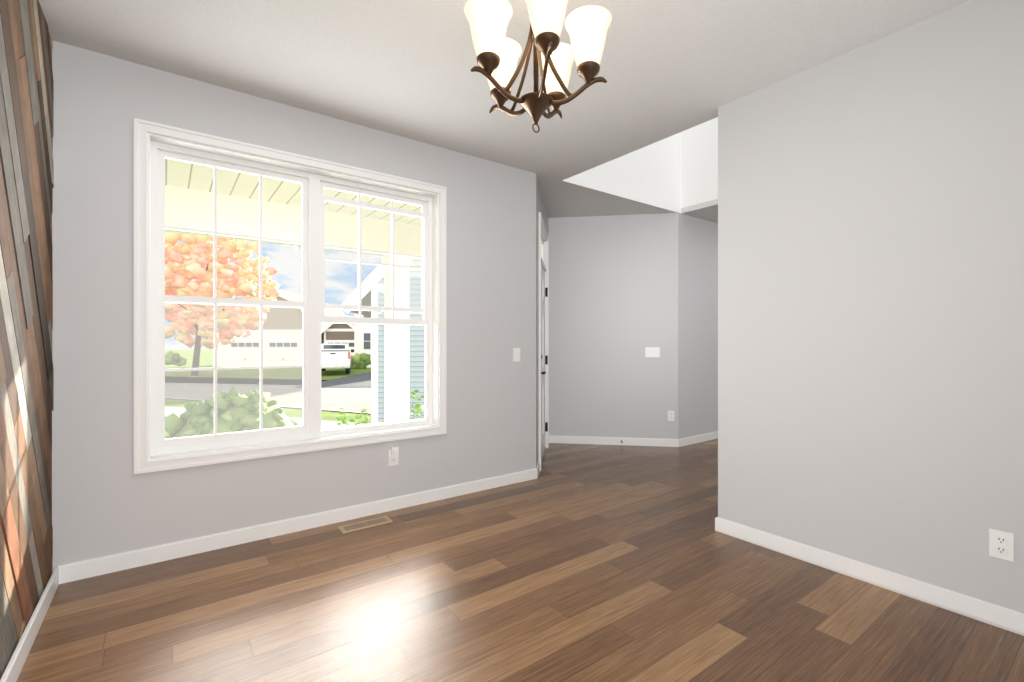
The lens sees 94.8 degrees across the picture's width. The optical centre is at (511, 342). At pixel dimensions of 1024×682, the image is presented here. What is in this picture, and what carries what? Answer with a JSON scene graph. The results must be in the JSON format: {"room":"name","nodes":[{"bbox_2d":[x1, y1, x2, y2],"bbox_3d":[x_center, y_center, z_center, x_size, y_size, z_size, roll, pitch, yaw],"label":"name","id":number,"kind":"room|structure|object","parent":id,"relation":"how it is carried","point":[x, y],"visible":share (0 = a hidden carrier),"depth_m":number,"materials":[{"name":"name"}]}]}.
{"room":"empty dining room","nodes":[
{"label":"empty dining room","id":0,"kind":"room"},
{"bbox_2d":[0,0,53,679],"bbox_3d":[-1.192,-0.152,0.846,0.013,2.738,3.778,0,0,-36],"label":"wall","id":1,"kind":"structure","parent":0,"point":[26,255],"depth_m":1.90,"materials":[{"name":"brown wood"}]},
{"bbox_2d":[52,41,717,570],"bbox_3d":[0.527,-1.482,4.561,7.188,5.400,0.160,0,0,-36],"label":"wall","id":2,"kind":"structure","parent":0,"point":[106,501],"depth_m":2.97,"materials":[{"name":"grey paint"}]},
{"bbox_2d":[134,118,446,473],"bbox_3d":[-1.328,-0.252,3.175,1.903,1.924,0.178,0,0,-36],"label":"window","id":3,"kind":"structure","parent":2,"relation":"in","point":[155,146],"depth_m":3.06,"materials":[{"name":"white"}]},
{"bbox_2d":[389,446,398,465],"bbox_3d":[-0.853,0.824,3.418,0.073,0.141,0.040,0,0,-36],"label":"electrical outlet","id":4,"kind":"object","parent":2,"relation":"attached to","point":[394,450],"depth_m":3.41,"materials":[{"name":"white plastic"}]},
{"bbox_2d":[0,431,1023,681],"bbox_3d":[1.382,1.173,3.411,7.200,0.090,4.855,0,0,-36],"label":"baseboard","id":5,"kind":"structure","parent":2,"relation":"attached to","point":[980,609],"depth_m":2.63,"materials":[{"name":"white wood"}]},
{"bbox_2d":[513,348,519,361],"bbox_3d":[0.045,0.104,4.095,0.073,0.118,0.018,0,0,-36],"label":"light switch","id":6,"kind":"object","parent":2,"relation":"attached to","point":[516,351],"depth_m":4.09,"materials":[{"name":"white plastic"}]},
{"bbox_2d":[39,0,970,223],"bbox_3d":[1.306,-2.882,3.380,7.360,2.720,5.215,0,0,-36],"label":"ceiling","id":7,"kind":"structure","parent":0,"point":[403,68],"depth_m":2.53,"materials":[{"name":"paint"}]},
{"bbox_2d":[464,0,611,132],"bbox_3d":[0.079,-1.167,1.822,0.554,0.710,0.552,0,0,-36],"label":"chandelier","id":8,"kind":"object","parent":7,"relation":"hanging from","point":[498,52],"visible":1,"depth_m":1.74,"materials":[{"name":"brown metal"}]},
{"bbox_2d":[16,439,1023,681],"bbox_3d":[1.382,1.243,3.411,7.200,0.050,4.855,0,0,-36],"label":"floor","id":9,"kind":"structure","parent":0,"point":[595,563],"depth_m":2.17,"materials":[{"name":"laminate"}]},
{"bbox_2d":[337,516,392,533],"bbox_3d":[-0.980,1.214,3.152,0.335,0.007,0.125,0,0,-36],"label":"floor vent","id":10,"kind":"object","parent":9,"relation":"in","point":[343,529],"depth_m":3.14,"materials":[{"name":"beige metal"}]},
{"bbox_2d":[705,441,717,445],"bbox_3d":[2.463,1.214,5.702,0.300,0.007,0.110,0,0,-36],"label":"floor vent","id":11,"kind":"object","parent":9,"relation":"in","point":[715,442],"depth_m":5.66,"materials":[{"name":"beige"}]},
{"bbox_2d":[536,175,547,466],"bbox_3d":[0.263,-0.152,5.075,0.160,2.740,1.680,0,0,9],"label":"wall","id":12,"kind":"structure","parent":0,"point":[540,206],"depth_m":4.37,"materials":[{"name":"grey paint"}]},
{"bbox_2d":[539,212,548,470],"bbox_3d":[0.247,-0.012,4.996,0.213,2.460,1.030,0,0,9],"label":"door frame","id":13,"kind":"structure","parent":12,"relation":"attached to","point":[543,248],"depth_m":5.41,"materials":[{"name":"white wood"}]},
{"bbox_2d":[541,265,547,456],"bbox_3d":[0.328,0.199,4.999,0.104,2.015,0.894,0,0,9],"label":"door","id":14,"kind":"structure","parent":12,"relation":"in","point":[544,358],"depth_m":5.07,"materials":[{"name":"white wood"}]},
{"bbox_2d":[548,213,677,438],"bbox_3d":[1.207,-0.152,5.700,1.520,2.740,0.160,0,0,9],"label":"wall","id":15,"kind":"structure","parent":0,"point":[613,296],"depth_m":5.62,"materials":[{"name":"grey paint"}]},
{"bbox_2d":[645,347,659,356],"bbox_3d":[1.656,0.113,5.543,0.165,0.118,0.018,0,0,9],"label":"light switch","id":16,"kind":"object","parent":15,"relation":"attached to","point":[652,351],"depth_m":5.55,"materials":[{"name":"white plastic"}]},
{"bbox_2d":[668,411,673,420],"bbox_3d":[1.865,0.856,5.515,0.073,0.118,0.009,0,0,9],"label":"electrical outlet","id":17,"kind":"object","parent":15,"relation":"attached to","point":[670,413],"depth_m":5.51,"materials":[{"name":"white plastic"}]},
{"bbox_2d":[680,117,717,207],"bbox_3d":[3.132,-2.852,4.071,0.100,2.660,4.040,0,0,-36],"label":"wall","id":18,"kind":"structure","parent":0,"point":[699,143],"depth_m":5.35,"materials":[{"name":"white paint"}]},
{"bbox_2d":[718,0,1023,612],"bbox_3d":[2.023,-0.152,2.212,0.115,2.740,2.164,0,0,-36],"label":"wall","id":19,"kind":"structure","parent":0,"point":[870,303],"depth_m":2.34,"materials":[{"name":"grey paint"}]},
{"bbox_2d":[989,528,1013,561],"bbox_3d":[2.093,0.865,2.012,0.009,0.118,0.073,0,0,-36],"label":"electrical outlet","id":20,"kind":"object","parent":19,"relation":"attached to","point":[1001,544],"depth_m":2.01,"materials":[{"name":"white plastic"}]},
{"label":"outside","id":21,"kind":"structure","parent":0,"visible":0},
{"bbox_2d":[165,350,370,435],"bbox_3d":[-29.537,2.103,56.133,260.000,0.230,201.138,0,0,-36],"label":"ground","id":22,"kind":"structure","parent":21,"point":[350,393],"depth_m":21.11,"materials":[{"name":"concrete"}]},
{"bbox_2d":[165,232,279,375],"bbox_3d":[-18.356,-2.881,29.087,7.315,9.830,7.102,0,0,-36],"label":"tree","id":23,"kind":"object","parent":22,"relation":"on","point":[228,280],"depth_m":27.64,"materials":[{"name":"orange plant"}]},
{"bbox_2d":[165,386,300,438],"bbox_3d":[-6.992,1.384,6.271,6.853,1.758,7.055,0,0,-36],"label":"bush","id":24,"kind":"object","parent":22,"relation":"on","point":[247,419],"depth_m":5.17,"materials":[{"name":"green plant"}]},
{"bbox_2d":[165,351,370,368],"bbox_3d":[-19.827,1.415,35.724,15.234,1.656,10.016,0,0,-36],"label":"shrubs","id":25,"kind":"object","parent":22,"relation":"on","point":[361,361],"depth_m":36.15,"materials":[{"name":"green plant"}]},
{"bbox_2d":[213,289,344,366],"bbox_3d":[-20.794,-1.387,44.046,9.092,6.809,9.720,0,0,0],"label":"house","id":26,"kind":"structure","parent":22,"relation":"on","point":[273,334],"depth_m":39.56,"materials":[{"name":"white"}]},
{"bbox_2d":[321,344,353,373],"bbox_3d":[-11.852,1.018,31.489,2.440,1.930,6.020,0,0,-18],"label":"truck","id":27,"kind":"object","parent":22,"relation":"on","point":[335,355],"depth_m":28.95,"materials":[{"name":"white metal"}]},
{"bbox_2d":[321,313,370,367],"bbox_3d":[-10.088,-2.133,42.846,12.426,8.303,9.720,0,0,0],"label":"house","id":28,"kind":"structure","parent":22,"relation":"on","point":[356,338],"depth_m":39.79,"materials":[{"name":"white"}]},
{"bbox_2d":[336,408,368,426],"label":"plants","id":29,"kind":"object","parent":22,"relation":"on","point":[342,419],"depth_m":5.68,"materials":[{"name":"green plant"}]},
{"bbox_2d":[341,259,424,423],"bbox_3d":[0.850,-2.030,14.660,9.602,8.096,8.720,0,0,-3],"label":"house","id":30,"kind":"structure","parent":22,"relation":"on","point":[416,357],"depth_m":10.49,"materials":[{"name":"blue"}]},
{"bbox_2d":[409,390,424,419],"label":"plants","id":31,"kind":"object","parent":22,"relation":"on","point":[416,406],"depth_m":6.68,"materials":[{"name":"green plant"}]},
{"bbox_3d":[-0.947,1.653,4.716,8.000,0.730,1.840,0,0,-36],"label":"porch","id":32,"kind":"object","parent":22,"relation":"on","visible":0},
{"bbox_2d":[381,254,411,422],"bbox_3d":[-1.300,0.153,5.313,0.260,2.270,0.260,0,0,-36],"label":"porch column","id":33,"kind":"structure","parent":32,"relation":"on","point":[396,372],"depth_m":5.24,"materials":[{"name":"white"}]},
{"bbox_2d":[165,185,420,259],"bbox_3d":[-2.362,-1.157,4.530,5.500,0.350,0.220,0,0,-36],"label":"beam","id":34,"kind":"structure","parent":33,"relation":"on","point":[235,212],"depth_m":4.43,"materials":[{"name":"beige wood"}]},
{"bbox_2d":[165,158,420,225],"bbox_3d":[-1.968,-1.447,3.995,5.500,0.230,1.890,0,0,-36],"label":"porch roof","id":35,"kind":"structure","parent":34,"relation":"on","point":[178,175],"depth_m":4.06,"materials":[{"name":"beige wood"}]}
]}

